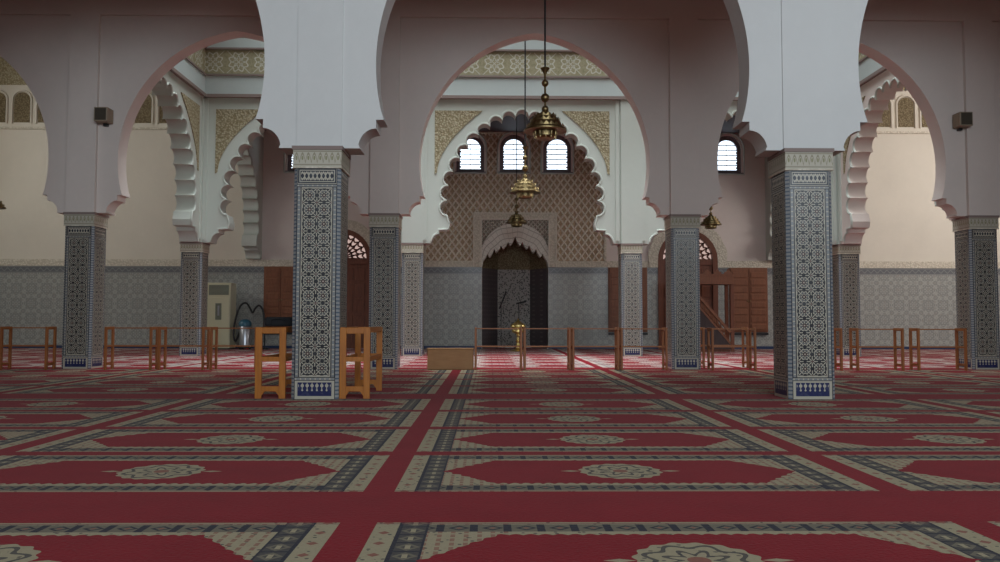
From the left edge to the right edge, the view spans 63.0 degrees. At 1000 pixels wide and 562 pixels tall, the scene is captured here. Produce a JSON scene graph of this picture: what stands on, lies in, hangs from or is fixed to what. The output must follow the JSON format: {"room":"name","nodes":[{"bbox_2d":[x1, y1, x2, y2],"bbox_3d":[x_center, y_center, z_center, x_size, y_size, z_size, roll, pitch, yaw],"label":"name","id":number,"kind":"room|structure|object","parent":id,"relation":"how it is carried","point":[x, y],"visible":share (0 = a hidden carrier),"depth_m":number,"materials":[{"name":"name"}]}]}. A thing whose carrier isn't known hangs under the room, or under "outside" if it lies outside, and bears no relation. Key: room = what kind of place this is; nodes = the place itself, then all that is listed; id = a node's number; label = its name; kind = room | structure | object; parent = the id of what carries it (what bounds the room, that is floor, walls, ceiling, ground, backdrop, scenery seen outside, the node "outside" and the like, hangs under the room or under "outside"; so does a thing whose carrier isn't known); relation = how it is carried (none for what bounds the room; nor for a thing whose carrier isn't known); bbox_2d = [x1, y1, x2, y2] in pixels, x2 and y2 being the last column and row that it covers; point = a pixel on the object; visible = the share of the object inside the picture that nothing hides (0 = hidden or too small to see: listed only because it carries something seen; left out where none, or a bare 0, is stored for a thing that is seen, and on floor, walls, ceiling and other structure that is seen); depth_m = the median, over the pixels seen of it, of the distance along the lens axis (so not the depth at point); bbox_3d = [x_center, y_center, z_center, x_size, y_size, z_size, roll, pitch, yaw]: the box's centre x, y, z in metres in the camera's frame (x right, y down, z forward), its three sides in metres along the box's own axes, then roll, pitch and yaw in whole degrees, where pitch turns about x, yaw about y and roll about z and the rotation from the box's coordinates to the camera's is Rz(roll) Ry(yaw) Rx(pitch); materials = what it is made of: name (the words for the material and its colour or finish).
{"room":"mosque","nodes":[
{"label":"mosque","id":0,"kind":"room"},
{"bbox_2d":[0,56,254,259],"bbox_3d":[-11.554,-2.859,24.255,8.663,9.667,0.367,0,-3,-1],"label":"wall","id":1,"kind":"structure","parent":0,"point":[31,226],"depth_m":24.04,"materials":[{"name":"beige paint"}]},
{"bbox_2d":[0,57,166,129],"bbox_3d":[-11.546,-5.553,24.180,8.663,2.160,0.069,0,-3,-1],"label":"trim","id":2,"kind":"structure","parent":1,"relation":"attached to","point":[22,103],"depth_m":24.14,"materials":[{"name":"paint"}]},
{"bbox_2d":[0,259,292,347],"bbox_3d":[-10.723,0.662,23.886,10.333,2.600,0.047,0,-3,-1],"label":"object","id":3,"kind":"structure","parent":1,"relation":"attached to","point":[138,292],"depth_m":23.88,"materials":[{"name":"tile"}]},
{"bbox_2d":[107,71,263,258],"bbox_3d":[-7.130,-4.408,19.297,0.454,7.047,9.819,0,-3,-1],"label":"arch","id":4,"kind":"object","parent":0,"point":[182,106],"depth_m":18.56,"materials":[{"name":"beige paint"}]},
{"bbox_2d":[0,0,999,218],"bbox_3d":[0.598,-4.645,14.217,32.667,7.047,0.400,0,-3,-1],"label":"arches","id":5,"kind":"structure","parent":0,"point":[675,63],"depth_m":14.00,"materials":[{"name":"white paint"}]},
{"bbox_2d":[94,107,112,126],"bbox_3d":[-6.681,-2.769,13.760,0.227,0.280,0.250,0,-3,-1],"label":"wall speaker","id":6,"kind":"object","parent":5,"relation":"attached to","point":[102,115],"visible":1,"depth_m":13.65,"materials":[{"name":"brown"}]},
{"bbox_2d":[95,108,105,119],"bbox_3d":[-6.679,-2.795,13.642,0.180,0.200,0.013,0,-3,-1],"label":"grille","id":7,"kind":"object","parent":6,"relation":"attached to","point":[100,113],"depth_m":13.64,"materials":[{"name":"brown"}]},
{"bbox_2d":[952,112,972,130],"bbox_3d":[7.918,-2.732,13.970,0.227,0.280,0.250,0,-3,-1],"label":"wall speaker","id":8,"kind":"object","parent":5,"relation":"attached to","point":[961,120],"visible":1,"depth_m":13.86,"materials":[{"name":"brown"}]},
{"bbox_2d":[961,113,971,123],"bbox_3d":[7.919,-2.757,13.853,0.180,0.200,0.013,0,-3,-1],"label":"grille","id":9,"kind":"object","parent":8,"relation":"attached to","point":[966,118],"depth_m":13.85,"materials":[{"name":"brown metal"}]},
{"bbox_2d":[265,114,738,133],"bbox_3d":[0.485,-4.630,22.012,14.919,0.173,4.639,0,-3,-1],"label":"ceiling","id":10,"kind":"structure","parent":0,"point":[508,124],"depth_m":23.48,"materials":[{"name":"white paint"}]},
{"bbox_2d":[506,116,526,227],"bbox_3d":[0.452,-2.993,22.184,0.576,3.080,0.576,0,-3,-1],"label":"brass chandelier","id":11,"kind":"object","parent":10,"relation":"hanging from","point":[516,220],"visible":0.95,"depth_m":22.02,"materials":[{"name":"gold metal"}]},
{"bbox_2d":[511,223,522,227],"bbox_3d":[0.450,-1.511,22.110,0.327,0.114,0.327,0,-3,-1],"label":"basket","id":12,"kind":"object","parent":11,"relation":"on","point":[516,225],"depth_m":22.00,"materials":[{"name":"gold metal"}]},
{"bbox_2d":[700,206,721,228],"bbox_3d":[5.681,-2.963,22.058,0.576,3.134,0.576,0,-3,-1],"label":"brass chandelier","id":13,"kind":"object","parent":10,"relation":"hanging from","point":[710,222],"visible":0.79,"depth_m":21.84,"materials":[{"name":"gold metal"}]},
{"bbox_2d":[705,225,716,228],"bbox_3d":[5.678,-1.455,21.984,0.308,0.114,0.308,-1,-3,22],"label":"basket","id":14,"kind":"object","parent":13,"relation":"on","point":[706,226],"depth_m":21.88,"materials":[{"name":"gold metal"}]},
{"bbox_2d":[255,131,765,348],"bbox_3d":[0.440,-2.798,24.844,15.340,9.687,1.400,0,-3,-1],"label":"wall","id":15,"kind":"structure","parent":0,"point":[560,219],"depth_m":24.21,"materials":[{"name":"white paint"}]},
{"bbox_2d":[263,266,292,333],"bbox_3d":[-6.422,0.563,23.894,1.000,1.987,0.127,0,-3,-1],"label":"upper cabinet","id":16,"kind":"object","parent":15,"relation":"attached to","point":[278,280],"visible":0.61,"depth_m":23.88,"materials":[{"name":"brown wood"}]},
{"bbox_2d":[283,153,294,172],"bbox_3d":[-5.896,-3.827,24.241,1.013,1.300,0.203,0,-3,-1],"label":"window","id":17,"kind":"structure","parent":15,"relation":"in","point":[290,169],"depth_m":24.24,"materials":[{"name":"grey wood"}]},
{"bbox_2d":[347,220,369,347],"bbox_3d":[-4.670,0.068,24.061,2.351,3.827,0.317,0,-3,-1],"label":"door","id":18,"kind":"structure","parent":15,"relation":"in","point":[358,243],"depth_m":24.03,"materials":[{"name":"red wood"}]},
{"bbox_2d":[347,235,365,258],"bbox_3d":[-4.668,-0.978,24.112,1.508,0.853,0.317,0,-3,-1],"label":"grille","id":19,"kind":"object","parent":18,"relation":"attached to","point":[356,244],"depth_m":24.10,"materials":[{"name":"red wood"}]},
{"bbox_2d":[400,260,481,348],"bbox_3d":[-2.160,0.691,24.013,3.247,2.587,0.040,0,-3,-1],"label":"trim","id":20,"kind":"structure","parent":15,"relation":"attached to","point":[452,289],"depth_m":24.01,"materials":[{"name":"tile"}]},
{"bbox_2d":[453,134,486,173],"bbox_3d":[-0.883,-3.814,24.313,1.013,1.300,0.203,0,-3,-1],"label":"window","id":21,"kind":"structure","parent":15,"relation":"in","point":[458,170],"depth_m":24.33,"materials":[{"name":"grey wood"}]},
{"bbox_2d":[497,132,530,173],"bbox_3d":[0.410,-3.811,24.332,1.013,1.300,0.203,0,-3,-1],"label":"window","id":22,"kind":"structure","parent":15,"relation":"in","point":[511,137],"depth_m":24.34,"materials":[{"name":"grey wood"}]},
{"bbox_2d":[540,133,573,173],"bbox_3d":[1.703,-3.808,24.350,1.013,1.300,0.203,0,-3,-1],"label":"window","id":23,"kind":"structure","parent":15,"relation":"in","point":[561,138],"depth_m":24.37,"materials":[{"name":"grey wood"}]},
{"bbox_2d":[548,261,657,348],"bbox_3d":[3.046,0.704,24.088,3.247,2.587,0.040,0,-3,-1],"label":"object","id":24,"kind":"structure","parent":15,"relation":"attached to","point":[577,290],"depth_m":24.07,"materials":[{"name":"tile"}]},
{"bbox_2d":[608,267,647,334],"bbox_3d":[3.767,0.589,24.041,1.153,1.987,0.127,0,-3,-1],"label":"upper cabinet","id":25,"kind":"object","parent":15,"relation":"attached to","point":[613,295],"visible":0.29,"depth_m":24.02,"materials":[{"name":"brown wood"}]},
{"bbox_2d":[648,222,726,348],"bbox_3d":[5.556,0.094,24.208,2.351,3.827,0.317,0,-3,-1],"label":"door","id":26,"kind":"structure","parent":15,"relation":"in","point":[712,250],"depth_m":24.16,"materials":[{"name":"red wood"}]},
{"bbox_2d":[663,239,711,259],"bbox_3d":[5.558,-0.952,24.260,1.508,0.853,0.317,0,-3,-1],"label":"grille","id":27,"kind":"object","parent":26,"relation":"attached to","point":[705,245],"depth_m":24.24,"materials":[{"name":"red wood"}]},
{"bbox_2d":[718,133,744,174],"bbox_3d":[6.796,-3.795,24.424,1.013,1.300,0.203,0,-3,-1],"label":"window","id":28,"kind":"structure","parent":15,"relation":"in","point":[724,138],"depth_m":24.45,"materials":[{"name":"grey wood"}]},
{"bbox_2d":[729,268,768,334],"bbox_3d":[7.343,0.599,24.093,1.133,1.987,0.127,0,-3,-1],"label":"upper cabinet","id":29,"kind":"object","parent":15,"relation":"attached to","point":[751,284],"visible":0.77,"depth_m":24.06,"materials":[{"name":"brown wood"}]},
{"bbox_2d":[200,97,840,245],"bbox_3d":[0.522,-4.387,19.434,15.828,7.047,0.488,0,-3,-1],"label":"arches","id":30,"kind":"structure","parent":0,"point":[608,132],"depth_m":19.14,"materials":[{"name":"beige paint"}]},
{"bbox_2d":[208,38,568,49],"bbox_3d":[0.562,-5.686,16.929,14.919,0.233,4.752,0,-3,-1],"label":"trim","id":31,"kind":"structure","parent":30,"relation":"attached to","point":[238,42],"depth_m":19.25,"materials":[{"name":"grey paint"}]},
{"bbox_2d":[205,47,572,51],"bbox_3d":[0.561,-5.549,16.922,14.919,0.040,4.752,0,-3,-1],"label":"trim","id":32,"kind":"structure","parent":30,"relation":"attached to","point":[211,48],"depth_m":19.22,"materials":[{"name":"brown paint"}]},
{"bbox_2d":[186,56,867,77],"bbox_3d":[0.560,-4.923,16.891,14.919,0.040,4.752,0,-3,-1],"label":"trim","id":33,"kind":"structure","parent":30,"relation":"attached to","point":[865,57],"depth_m":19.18,"materials":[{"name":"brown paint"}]},
{"bbox_2d":[188,48,865,75],"bbox_3d":[0.561,-5.236,16.906,14.919,0.587,4.752,0,-3,-1],"label":"trim","id":34,"kind":"structure","parent":30,"relation":"attached to","point":[498,63],"depth_m":19.23,"materials":[{"name":"white paint"}]},
{"bbox_2d":[169,57,886,100],"bbox_3d":[0.560,-4.684,16.879,14.919,0.440,4.752,0,-3,-1],"label":"trim","id":35,"kind":"structure","parent":30,"relation":"attached to","point":[208,84],"depth_m":19.20,"materials":[{"name":"grey paint"}]},
{"bbox_2d":[765,70,950,260],"bbox_3d":[8.175,-4.369,19.518,0.454,7.047,9.819,0,-3,-1],"label":"arch","id":36,"kind":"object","parent":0,"point":[853,163],"depth_m":18.63,"materials":[{"name":"white paint"}]},
{"bbox_2d":[859,90,999,261],"bbox_3d":[12.446,-2.798,24.602,8.663,9.667,0.367,0,-3,-1],"label":"wall","id":37,"kind":"structure","parent":0,"point":[906,224],"depth_m":24.39,"materials":[{"name":"beige paint"}]},
{"bbox_2d":[718,261,999,348],"bbox_3d":[11.608,0.719,24.209,10.333,2.600,0.047,0,-3,-1],"label":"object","id":38,"kind":"structure","parent":37,"relation":"attached to","point":[906,295],"depth_m":24.20,"materials":[{"name":"tile"}]},
{"bbox_2d":[877,87,929,133],"bbox_3d":[12.454,-5.492,24.526,8.663,2.160,0.069,0,-3,-1],"label":"trim","id":39,"kind":"structure","parent":37,"relation":"attached to","point":[905,117],"depth_m":24.50,"materials":[{"name":"paint"}]},
{"bbox_3d":[0.668,1.356,8.287,34.000,0.247,38.000,0,-3,-1],"label":"floor","id":40,"kind":"structure","parent":0,"visible":0},
{"bbox_2d":[2,348,962,368],"bbox_3d":[0.513,1.752,18.993,32.507,0.020,10.013,0,-3,-1],"label":"carpet","id":41,"kind":"object","parent":40,"relation":"on","point":[21,357],"visible":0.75,"depth_m":17.54,"materials":[{"name":"carpet"}]},
{"bbox_2d":[179,242,209,355],"bbox_3d":[-7.156,0.419,19.084,0.528,2.623,0.528,0,-3,-1],"label":"column","id":42,"kind":"structure","parent":41,"relation":"on","point":[194,255],"depth_m":18.86,"materials":[{"name":"grey tile"}]},
{"bbox_2d":[207,283,235,348],"bbox_3d":[-7.948,0.998,23.283,0.667,1.880,0.567,0,-3,-1],"label":"air conditioner","id":43,"kind":"object","parent":41,"relation":"on","point":[221,301],"visible":0.78,"depth_m":23.04,"materials":[{"name":"beige plastic"}]},
{"bbox_2d":[209,285,228,294],"bbox_3d":[-7.943,0.253,23.068,0.560,0.280,0.017,0,-3,-1],"label":"air vent","id":44,"kind":"object","parent":43,"relation":"attached to","point":[213,289],"depth_m":23.06,"materials":[{"name":"grey plastic"}]},
{"bbox_2d":[233,302,268,349],"bbox_3d":[-7.011,1.256,22.933,1.015,1.333,0.347,0,-3,-1],"label":"vacuum cleaner","id":45,"kind":"object","parent":41,"relation":"on","point":[244,335],"visible":0.92,"depth_m":22.86,"materials":[{"name":"silver metal"}]},
{"bbox_2d":[401,243,424,355],"bbox_3d":[-2.043,0.432,19.158,0.528,2.623,0.528,0,-3,-1],"label":"column","id":46,"kind":"structure","parent":41,"relation":"on","point":[412,313],"depth_m":18.92,"materials":[{"name":"grey tile"}]},
{"bbox_2d":[495,291,506,348],"bbox_3d":[0.044,1.135,23.773,0.354,1.678,0.330,0,-3,-1],"label":"microphone stand","id":47,"kind":"object","parent":41,"relation":"on","point":[505,291],"visible":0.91,"depth_m":23.82,"materials":[{"name":"black metal"}]},
{"bbox_2d":[510,319,525,350],"bbox_3d":[0.489,1.453,22.098,0.456,0.884,0.456,0,-3,-1],"label":"brass censer","id":48,"kind":"object","parent":41,"relation":"on","point":[517,324],"visible":0.86,"depth_m":21.99,"materials":[{"name":"gold metal"}]},
{"bbox_2d":[512,328,522,332],"bbox_3d":[0.489,1.331,22.104,0.382,0.177,0.382,0,-3,-1],"label":"bowl","id":49,"kind":"object","parent":48,"relation":"on","point":[513,330],"depth_m":21.96,"materials":[{"name":"gold metal"}]},
{"bbox_2d":[514,300,525,347],"bbox_3d":[0.602,1.282,24.229,0.311,1.431,0.356,1,-3,-24],"label":"microphone stand","id":50,"kind":"object","parent":41,"relation":"on","point":[524,301],"visible":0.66,"depth_m":24.23,"materials":[{"name":"black metal"}]},
{"bbox_2d":[617,243,642,355],"bbox_3d":[3.070,0.445,19.232,0.528,2.623,0.528,0,-3,-1],"label":"column","id":51,"kind":"structure","parent":41,"relation":"on","point":[629,254],"depth_m":19.00,"materials":[{"name":"grey tile"}]},
{"bbox_2d":[700,269,734,351],"bbox_3d":[5.538,0.792,22.071,1.453,2.220,0.640,0,-3,-1],"label":"pulpit","id":52,"kind":"object","parent":41,"relation":"on","point":[707,320],"visible":0.56,"depth_m":21.79,"materials":[{"name":"brown wood"}]},
{"bbox_2d":[700,327,748,367],"bbox_3d":[3.916,1.166,14.302,0.800,0.700,0.300,0,-3,-1],"label":"wooden stand","id":53,"kind":"object","parent":41,"relation":"on","point":[703,345],"visible":0.8,"depth_m":14.17,"materials":[{"name":"red wood"}]},
{"bbox_2d":[832,244,860,355],"bbox_3d":[8.182,0.458,19.306,0.528,2.623,0.528,0,-3,-1],"label":"column","id":54,"kind":"structure","parent":41,"relation":"on","point":[845,257],"depth_m":19.09,"materials":[{"name":"grey tile"}]},
{"bbox_2d":[0,368,999,561],"bbox_3d":[0.760,0.910,1.982,32.507,0.020,24.027,0,-3,-1],"label":"carpet","id":55,"kind":"object","parent":40,"relation":"on","point":[97,464],"visible":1,"depth_m":4.50,"materials":[{"name":"red carpet"}]},
{"bbox_2d":[0,326,56,369],"bbox_3d":[-7.783,1.103,13.467,0.767,0.700,0.300,0,-3,-1],"label":"wooden stand","id":56,"kind":"object","parent":55,"relation":"on","point":[47,329],"visible":1,"depth_m":13.37,"materials":[{"name":"red wood"}]},
{"bbox_2d":[61,212,108,368],"bbox_3d":[-7.081,0.163,13.911,0.528,2.623,0.528,0,-3,-1],"label":"column","id":57,"kind":"structure","parent":55,"relation":"on","point":[85,232],"depth_m":13.69,"materials":[{"name":"grey tile"}]},
{"bbox_2d":[103,327,157,369],"bbox_3d":[-6.090,1.107,13.491,0.767,0.700,0.300,0,-3,-1],"label":"wooden stand","id":58,"kind":"object","parent":55,"relation":"on","point":[106,329],"visible":0.99,"depth_m":13.40,"materials":[{"name":"red wood"}]},
{"bbox_2d":[157,327,209,369],"bbox_3d":[-5.227,1.109,13.504,0.747,0.700,0.300,0,-3,-1],"label":"wooden stand","id":59,"kind":"object","parent":55,"relation":"on","point":[165,345],"visible":0.98,"depth_m":13.40,"materials":[{"name":"red wood"}]},
{"bbox_2d":[209,327,255,369],"bbox_3d":[-4.374,1.111,13.516,0.760,0.700,0.300,0,-3,-1],"label":"wooden stand","id":60,"kind":"object","parent":55,"relation":"on","point":[216,345],"visible":0.56,"depth_m":13.39,"materials":[{"name":"red wood"}]},
{"bbox_2d":[255,326,291,398],"bbox_3d":[-2.380,0.870,8.930,0.313,0.737,1.000,0,-3,-1],"label":"wooden stand","id":61,"kind":"object","parent":55,"relation":"on","point":[282,357],"visible":0.73,"depth_m":8.44,"materials":[{"name":"orange wood"}]},
{"bbox_2d":[291,146,350,398],"bbox_3d":[-1.909,-0.086,8.694,0.528,2.623,0.528,0,-3,-1],"label":"column","id":62,"kind":"structure","parent":55,"relation":"on","point":[321,175],"depth_m":8.46,"materials":[{"name":"tile"}]},
{"bbox_2d":[339,327,382,398],"bbox_3d":[-1.510,0.872,8.942,0.313,0.737,1.000,0,-3,-1],"label":"wooden stand","id":63,"kind":"object","parent":55,"relation":"on","point":[363,386],"visible":1,"depth_m":8.46,"materials":[{"name":"orange wood"}]},
{"bbox_2d":[368,213,402,368],"bbox_3d":[-1.968,0.176,13.985,0.528,2.623,0.528,0,-3,-1],"label":"column","id":64,"kind":"structure","parent":55,"relation":"on","point":[385,228],"depth_m":13.76,"materials":[{"name":"grey tile"}]},
{"bbox_2d":[427,348,473,369],"bbox_3d":[-0.822,1.296,13.609,0.780,0.353,0.253,0,-3,-1],"label":"wooden box","id":65,"kind":"object","parent":55,"relation":"on","point":[437,358],"visible":1,"depth_m":13.49,"materials":[{"name":"beige wood"}]},
{"bbox_2d":[474,327,521,369],"bbox_3d":[-0.028,1.123,13.579,0.787,0.700,0.300,0,-3,-1],"label":"wooden stand","id":66,"kind":"object","parent":55,"relation":"on","point":[476,328],"visible":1,"depth_m":13.44,"materials":[{"name":"red wood"}]},
{"bbox_2d":[523,327,570,369],"bbox_3d":[0.779,1.125,13.591,0.773,0.700,0.300,0,-3,-1],"label":"wooden stand","id":67,"kind":"object","parent":55,"relation":"on","point":[568,346],"visible":1,"depth_m":13.46,"materials":[{"name":"red wood"}]},
{"bbox_2d":[571,327,618,369],"bbox_3d":[1.579,1.127,13.602,0.773,0.700,0.300,0,-3,-1],"label":"wooden stand","id":68,"kind":"object","parent":55,"relation":"on","point":[616,330],"visible":0.99,"depth_m":13.46,"materials":[{"name":"red wood"}]},
{"bbox_2d":[619,328,667,369],"bbox_3d":[2.379,1.129,13.614,0.773,0.700,0.300,0,-3,-1],"label":"wooden stand","id":69,"kind":"object","parent":55,"relation":"on","point":[664,361],"visible":0.94,"depth_m":13.48,"materials":[{"name":"red wood"}]},
{"bbox_2d":[663,214,700,368],"bbox_3d":[3.145,0.189,14.059,0.528,2.623,0.528,0,-3,-1],"label":"column","id":70,"kind":"structure","parent":55,"relation":"on","point":[681,230],"depth_m":13.83,"materials":[{"name":"grey tile"}]},
{"bbox_2d":[707,328,756,369],"bbox_3d":[3.869,1.133,13.635,0.740,0.700,0.300,0,-3,-1],"label":"wooden stand","id":71,"kind":"object","parent":55,"relation":"on","point":[712,346],"visible":1,"depth_m":13.51,"materials":[{"name":"red wood"}]},
{"bbox_2d":[767,148,834,398],"bbox_3d":[3.242,-0.072,8.768,0.528,2.623,0.528,0,-3,-1],"label":"column","id":72,"kind":"structure","parent":55,"relation":"on","point":[802,267],"depth_m":8.54,"materials":[{"name":"grey tile"}]},
{"bbox_2d":[256,0,867,156],"bbox_3d":[0.674,-4.904,8.981,32.667,7.047,0.370,0,-3,-1],"label":"arcade","id":73,"kind":"object","parent":72,"relation":"on","point":[799,86],"visible":0.98,"depth_m":8.68,"materials":[{"name":"white paint"}]},
{"bbox_2d":[834,328,842,369],"bbox_3d":[5.232,1.136,13.655,0.880,0.700,0.300,0,-3,-1],"label":"wooden stand","id":74,"kind":"object","parent":55,"relation":"on","point":[836,364],"visible":0.51,"depth_m":13.53,"materials":[{"name":"red wood"}]},
{"bbox_2d":[849,328,904,370],"bbox_3d":[6.305,1.139,13.670,0.787,0.700,0.300,0,-3,-1],"label":"wooden stand","id":75,"kind":"object","parent":55,"relation":"on","point":[902,364],"visible":1,"depth_m":13.56,"materials":[{"name":"red wood"}]},
{"bbox_2d":[909,328,967,370],"bbox_3d":[7.342,1.141,13.685,0.820,0.700,0.300,0,-3,-1],"label":"wooden stand","id":76,"kind":"object","parent":55,"relation":"on","point":[917,330],"visible":1,"depth_m":13.60,"materials":[{"name":"red wood"}]},
{"bbox_2d":[951,215,999,369],"bbox_3d":[8.258,0.202,14.133,0.528,2.623,0.528,0,-3,-1],"label":"column","id":77,"kind":"structure","parent":55,"relation":"on","point":[976,259],"depth_m":13.92,"materials":[{"name":"grey tile"}]},
{"bbox_3d":[0.700,-8.620,7.880,33.333,0.267,36.200,0,-3,-1],"label":"ceiling","id":78,"kind":"structure","parent":0,"visible":0},
{"bbox_2d":[0,200,5,209],"bbox_3d":[-11.998,-4.771,19.420,0.607,6.327,0.607,0,-3,-1],"label":"brass chandelier","id":79,"kind":"object","parent":78,"relation":"hanging from","point":[2,206],"visible":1,"depth_m":19.32,"materials":[{"name":"gold metal"}]},
{"bbox_2d":[509,41,540,198],"bbox_3d":[0.520,-4.857,16.870,0.643,6.361,0.643,0,-3,-1],"label":"brass chandelier","id":80,"kind":"object","parent":78,"relation":"hanging from","point":[524,188],"visible":1,"depth_m":16.66,"materials":[{"name":"gold metal"}]},
{"bbox_2d":[516,192,533,198],"bbox_3d":[0.515,-1.744,16.716,0.365,0.127,0.365,0,-3,-1],"label":"basket","id":81,"kind":"object","parent":80,"relation":"on","point":[520,195],"depth_m":16.59,"materials":[{"name":"gold metal"}]},
{"bbox_3d":[0.636,-5.136,11.646,32.667,0.187,4.931,0,-3,-1],"label":"ceiling","id":82,"kind":"structure","parent":0,"visible":0},
{"bbox_2d":[524,0,566,140],"bbox_3d":[0.634,-3.455,11.495,0.607,2.960,0.607,0,-3,-1],"label":"brass chandelier","id":83,"kind":"object","parent":82,"relation":"hanging from","point":[544,126],"visible":1,"depth_m":11.32,"materials":[{"name":"gold metal"}]},
{"bbox_2d":[533,129,556,140],"bbox_3d":[0.632,-2.037,11.425,0.344,0.120,0.344,0,-3,-1],"label":"basket","id":84,"kind":"object","parent":83,"relation":"on","point":[539,134],"depth_m":11.31,"materials":[{"name":"gold metal"}]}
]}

